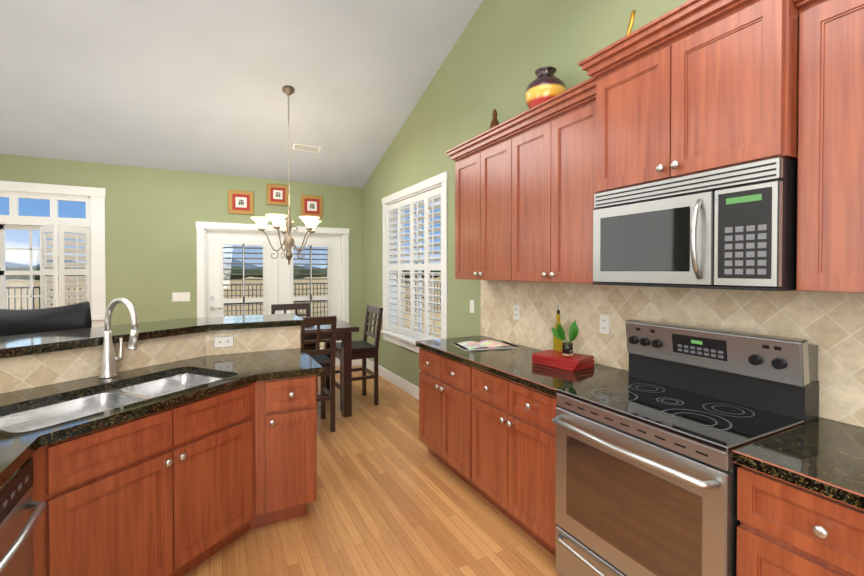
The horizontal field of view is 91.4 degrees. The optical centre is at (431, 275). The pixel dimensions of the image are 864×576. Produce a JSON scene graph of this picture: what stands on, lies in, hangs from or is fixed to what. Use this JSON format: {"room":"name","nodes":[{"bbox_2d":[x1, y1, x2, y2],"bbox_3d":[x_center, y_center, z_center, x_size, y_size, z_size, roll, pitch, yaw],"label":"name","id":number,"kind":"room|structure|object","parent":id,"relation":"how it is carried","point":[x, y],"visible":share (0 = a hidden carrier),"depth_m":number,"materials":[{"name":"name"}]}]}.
{"room":"kitchen","nodes":[
{"label":"kitchen","id":0,"kind":"room"},
{"bbox_2d":[0,154,362,340],"bbox_3d":[-4.136,-0.118,5.144,6.800,3.090,0.150,0,1,-28],"label":"wall","id":1,"kind":"structure","parent":0,"point":[153,216],"depth_m":5.42,"materials":[{"name":"green paint"}]},
{"bbox_2d":[0,191,90,310],"bbox_3d":[-4.838,-0.216,4.596,1.750,1.460,0.466,0,1,-28],"label":"window","id":2,"kind":"structure","parent":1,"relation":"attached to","point":[56,225],"depth_m":4.83,"materials":[{"name":"white wood"}]},
{"bbox_2d":[0,180,105,326],"bbox_3d":[-4.865,-0.212,4.648,2.070,1.690,0.050,0,1,-28],"label":"window frame","id":3,"kind":"structure","parent":1,"relation":"attached to","point":[98,254],"depth_m":5.08,"materials":[{"name":"white wood"}]},
{"bbox_2d":[172,292,189,301],"bbox_3d":[-3.276,0.278,5.510,0.200,0.120,0.008,0,1,-28],"label":"switch plate","id":4,"kind":"object","parent":1,"relation":"attached to","point":[180,296],"visible":1,"depth_m":5.51,"materials":[{"name":"white plastic"}]},
{"bbox_2d":[228,190,253,214],"bbox_3d":[-2.633,-1.012,5.819,0.320,0.320,0.030,0,1,-28],"label":"picture","id":5,"kind":"object","parent":1,"relation":"attached to","point":[240,202],"visible":1,"depth_m":5.81,"materials":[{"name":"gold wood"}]},
{"bbox_2d":[196,221,349,322],"bbox_3d":[-2.236,0.345,6.134,2.080,2.140,0.175,0,1,-28],"label":"door frame","id":6,"kind":"structure","parent":1,"relation":"attached to","point":[201,227],"depth_m":5.86,"materials":[{"name":"white wood"}]},
{"bbox_2d":[206,231,340,366],"bbox_3d":[-2.226,0.397,6.116,1.836,2.025,0.106,0,1,-28],"label":"french door","id":7,"kind":"structure","parent":1,"relation":"in","point":[277,279],"depth_m":6.08,"materials":[{"name":"white wood"}]},
{"bbox_2d":[267,184,287,205],"bbox_3d":[-2.208,-1.159,6.040,0.290,0.290,0.030,0,1,-28],"label":"picture","id":8,"kind":"object","parent":1,"relation":"attached to","point":[277,194],"visible":0.96,"depth_m":6.03,"materials":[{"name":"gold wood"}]},
{"bbox_2d":[301,195,322,217],"bbox_3d":[-1.783,-1.032,6.265,0.320,0.320,0.030,0,1,-28],"label":"picture","id":9,"kind":"object","parent":1,"relation":"attached to","point":[311,205],"visible":0.98,"depth_m":6.25,"materials":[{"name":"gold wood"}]},
{"bbox_2d":[0,0,482,187],"bbox_3d":[-1.871,-2.959,0.792,7.100,3.398,9.900,0,1,-28],"label":"ceiling","id":10,"kind":"structure","parent":0,"point":[189,85],"depth_m":4.13,"materials":[{"name":"white paint"}]},
{"bbox_2d":[250,85,321,264],"bbox_3d":[-1.508,-1.032,4.421,0.725,1.846,0.706,0,1,-28],"label":"chandelier","id":11,"kind":"object","parent":10,"relation":"hanging from","point":[286,226],"visible":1,"depth_m":4.36,"materials":[{"name":"white glass"}]},
{"bbox_2d":[292,144,320,151],"bbox_3d":[-1.608,-1.637,5.406,0.340,0.043,0.115,0,1,-28],"label":"ceiling vent","id":12,"kind":"object","parent":10,"relation":"in","point":[306,148],"visible":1,"depth_m":5.40,"materials":[{"name":"white metal"}]},
{"bbox_2d":[184,365,561,575],"bbox_3d":[-1.871,1.531,0.848,7.100,0.100,9.900,0,1,-28],"label":"floor","id":13,"kind":"structure","parent":0,"point":[395,497],"depth_m":2.50,"materials":[{"name":"brown wood"}]},
{"bbox_2d":[0,301,91,336],"bbox_3d":[-2.490,0.823,2.747,0.657,1.268,0.649,0,1,-28],"label":"sofa","id":14,"kind":"object","parent":13,"relation":"on","point":[30,321],"visible":0.15,"depth_m":2.88,"materials":[{"name":"black leather"}]},
{"bbox_2d":[0,369,322,575],"bbox_3d":[-1.291,0.942,0.552,2.959,1.085,4.550,0,1,-28],"label":"kitchen island","id":15,"kind":"object","parent":13,"relation":"on","point":[179,447],"depth_m":1.89,"materials":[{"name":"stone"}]},
{"bbox_2d":[0,313,322,400],"bbox_3d":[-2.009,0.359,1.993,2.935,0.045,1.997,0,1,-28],"label":"half wall","id":16,"kind":"structure","parent":15,"relation":"on","point":[63,363],"depth_m":2.48,"materials":[{"name":"beige tile"}]},
{"bbox_2d":[99,298,137,378],"bbox_3d":[-1.668,0.332,2.248,0.200,0.432,0.257,0,1,-28],"label":"faucet","id":17,"kind":"object","parent":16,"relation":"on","point":[109,359],"visible":1,"depth_m":2.26,"materials":[{"name":"silver metal"}]},
{"bbox_2d":[271,303,317,394],"bbox_3d":[-1.652,0.889,5.048,0.452,1.079,0.489,0,1,-28],"label":"chair","id":18,"kind":"object","parent":13,"relation":"on","point":[296,308],"visible":0.19,"depth_m":5.19,"materials":[{"name":"brown wood"}]},
{"bbox_2d":[300,316,336,431],"bbox_3d":[-1.179,0.903,3.954,0.452,1.079,0.489,0,1,-28],"label":"chair","id":19,"kind":"object","parent":13,"relation":"on","point":[322,359],"visible":0.6,"depth_m":3.86,"materials":[{"name":"brown wood"}]},
{"bbox_2d":[300,319,358,416],"bbox_3d":[-1.379,0.975,4.487,0.950,0.920,0.950,0,1,-28],"label":"dining table","id":20,"kind":"object","parent":13,"relation":"on","point":[344,330],"visible":0.25,"depth_m":4.29,"materials":[{"name":"brown wood"}]},
{"bbox_2d":[335,305,382,410],"bbox_3d":[-0.862,0.892,4.780,0.489,1.079,0.452,0,1,-28],"label":"chair","id":21,"kind":"object","parent":13,"relation":"on","point":[363,349],"visible":0.73,"depth_m":4.67,"materials":[{"name":"brown wood"}]},
{"bbox_2d":[416,340,536,483],"bbox_3d":[0.351,1.013,3.239,0.633,0.876,0.780,0,1,-28],"label":"base cabinet","id":22,"kind":"object","parent":13,"relation":"on","point":[443,376],"depth_m":3.04,"materials":[{"name":"brown wood"}]},
{"bbox_2d":[453,340,518,349],"bbox_3d":[0.408,0.527,3.228,0.430,0.017,0.280,0,1,-16],"label":"open magazine","id":23,"kind":"object","parent":22,"relation":"on","point":[481,345],"visible":0.94,"depth_m":3.19,"materials":[{"name":"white paper"}]},
{"bbox_2d":[468,356,627,556],"bbox_3d":[0.713,1.022,2.548,0.633,0.876,0.780,0,1,-28],"label":"base cabinet","id":24,"kind":"object","parent":13,"relation":"on","point":[487,428],"depth_m":2.36,"materials":[{"name":"brown wood"}]},
{"bbox_2d":[532,350,593,371],"bbox_3d":[0.798,0.513,2.575,0.238,0.061,0.317,-1,1,-41],"label":"books","id":25,"kind":"object","parent":24,"relation":"on","point":[574,362],"visible":1,"depth_m":2.50,"materials":[{"name":"red paper"}]},
{"bbox_2d":[553,302,562,350],"bbox_3d":[0.833,0.357,2.783,0.064,0.367,0.063,0,1,-28],"label":"oil bottle","id":26,"kind":"object","parent":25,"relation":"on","point":[557,344],"visible":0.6,"depth_m":2.77,"materials":[{"name":"yellow glass"}]},
{"bbox_2d":[552,320,578,355],"bbox_3d":[0.815,0.373,2.561,0.166,0.217,0.191,0,1,-28],"label":"potted plant","id":27,"kind":"object","parent":25,"relation":"on","point":[559,334],"visible":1,"depth_m":2.54,"materials":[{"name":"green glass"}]},
{"bbox_2d":[552,319,818,575],"bbox_3d":[1.015,0.854,1.819,0.718,1.229,0.758,0,1,-28],"label":"range","id":28,"kind":"object","parent":13,"relation":"on","point":[646,474],"visible":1,"depth_m":1.69,"materials":[{"name":"silver metal"}]},
{"bbox_2d":[732,422,863,575],"bbox_3d":[1.364,1.037,1.309,0.633,0.876,0.444,0,1,-28],"label":"base cabinet","id":29,"kind":"object","parent":13,"relation":"on","point":[800,500],"depth_m":1.25,"materials":[{"name":"brown wood"}]},
{"bbox_2d":[363,0,862,427],"bbox_3d":[1.171,-1.635,2.490,0.150,6.191,9.750,0,1,-28],"label":"wall","id":30,"kind":"structure","parent":0,"point":[500,53],"depth_m":3.85,"materials":[{"name":"green paint"}]},
{"bbox_2d":[361,358,418,399],"bbox_3d":[-0.331,1.356,5.211,0.016,0.140,3.300,0,1,-28],"label":"baseboard","id":31,"kind":"structure","parent":30,"relation":"attached to","point":[402,383],"depth_m":5.46,"materials":[{"name":"white wood"}]},
{"bbox_2d":[386,183,441,340],"bbox_3d":[-0.193,-0.102,5.096,0.160,1.740,1.600,0,1,-28],"label":"window shutters","id":32,"kind":"object","parent":30,"relation":"attached to","point":[392,230],"visible":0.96,"depth_m":5.07,"materials":[{"name":"white wood"}]},
{"bbox_2d":[381,171,447,352],"bbox_3d":[-0.277,-0.087,5.052,0.050,1.950,1.820,0,1,-28],"label":"window frame","id":33,"kind":"structure","parent":30,"relation":"attached to","point":[442,178],"depth_m":4.69,"materials":[{"name":"white wood"}]},
{"bbox_2d":[470,300,473,312],"bbox_3d":[0.366,0.283,3.875,0.009,0.116,0.072,0,1,-28],"label":"light switch","id":34,"kind":"object","parent":30,"relation":"attached to","point":[471,306],"visible":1,"depth_m":3.87,"materials":[{"name":"white plastic"}]},
{"bbox_2d":[454,120,509,280],"bbox_3d":[0.507,-0.501,3.251,0.328,1.065,0.750,0,1,-28],"label":"upper cabinet","id":35,"kind":"object","parent":30,"relation":"attached to","point":[482,167],"depth_m":3.12,"materials":[{"name":"brown wood"}]},
{"bbox_2d":[489,109,498,128],"bbox_3d":[0.487,-1.165,3.271,0.092,0.260,0.090,0,1,-28],"label":"sculpture","id":36,"kind":"object","parent":35,"relation":"on","point":[494,122],"visible":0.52,"depth_m":3.25,"materials":[{"name":"brown metal"}]},
{"bbox_2d":[510,80,594,283],"bbox_3d":[0.855,-0.493,2.587,0.328,1.065,0.749,0,1,-28],"label":"upper cabinet","id":37,"kind":"object","parent":30,"relation":"attached to","point":[552,205],"depth_m":2.49,"materials":[{"name":"brown wood"}]},
{"bbox_2d":[525,66,566,108],"bbox_3d":[0.747,-1.186,2.775,0.270,0.313,0.270,0,1,-28],"label":"striped vase","id":38,"kind":"object","parent":37,"relation":"on","point":[546,84],"visible":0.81,"depth_m":2.68,"materials":[{"name":"ceramic"}]},
{"bbox_2d":[481,280,863,427],"bbox_3d":[1.434,0.301,1.833,0.012,0.502,4.300,0,1,-28],"label":"tile backsplash","id":39,"kind":"structure","parent":30,"relation":"attached to","point":[830,325],"depth_m":2.10,"materials":[{"name":"tile"}]},
{"bbox_2d":[513,305,519,319],"bbox_3d":[0.658,0.285,3.289,0.008,0.116,0.072,0,1,-28],"label":"outlet","id":40,"kind":"object","parent":39,"relation":"attached to","point":[516,312],"visible":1,"depth_m":3.28,"materials":[{"name":"white plastic"}]},
{"bbox_2d":[600,314,609,334],"bbox_3d":[1.044,0.294,2.554,0.008,0.116,0.072,0,1,-28],"label":"outlet","id":41,"kind":"object","parent":39,"relation":"attached to","point":[604,324],"visible":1,"depth_m":2.54,"materials":[{"name":"white plastic"}]},
{"bbox_2d":[590,0,797,195],"bbox_3d":[1.186,-0.732,1.878,0.398,0.631,0.804,0,1,-28],"label":"upper cabinet","id":42,"kind":"object","parent":30,"relation":"attached to","point":[689,87],"depth_m":1.69,"materials":[{"name":"brown wood"}]},
{"bbox_2d":[626,10,635,35],"bbox_3d":[1.026,-1.226,2.179,0.102,0.268,0.105,0,1,-28],"label":"sculpture","id":43,"kind":"object","parent":42,"relation":"on","point":[630,24],"visible":0.31,"depth_m":2.16,"materials":[{"name":"gold metal"}]},
{"bbox_2d":[593,157,797,290],"bbox_3d":[1.155,-0.182,1.869,0.468,0.460,0.790,0,1,-28],"label":"over-the-range microwave","id":44,"kind":"object","parent":42,"relation":"attached to","point":[732,228],"visible":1,"depth_m":1.64,"materials":[{"name":"silver metal"}]},
{"bbox_2d":[796,0,863,292],"bbox_3d":[1.627,-0.475,1.116,0.328,1.065,0.957,0,1,-28],"label":"upper cabinet","id":45,"kind":"object","parent":30,"relation":"attached to","point":[830,167],"depth_m":1.39,"materials":[{"name":"brown wood"}]},
{"label":"outside","id":46,"kind":"structure","parent":0,"visible":0},
{"bbox_2d":[6,276,440,348],"bbox_3d":[-28.827,0.673,97.826,280.000,0.100,320.000,0,1,-28],"label":"ground","id":47,"kind":"structure","parent":46,"point":[36,304],"depth_m":31.09,"materials":[{"name":"brown"}]},
{"bbox_2d":[5,259,440,279],"bbox_3d":[-30.843,-2.122,82.624,462.334,11.306,224.983,0,1,-28],"label":"mountains","id":48,"kind":"structure","parent":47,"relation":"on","point":[13,267],"depth_m":88.62,"materials":[{"name":"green plant"}]},
{"bbox_2d":[6,282,440,316],"bbox_3d":[-7.974,1.004,15.053,80.000,1.400,0.040,0,1,-28],"label":"fence","id":49,"kind":"object","parent":47,"relation":"on","point":[8,288],"visible":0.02,"depth_m":15.71,"materials":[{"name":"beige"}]}
]}

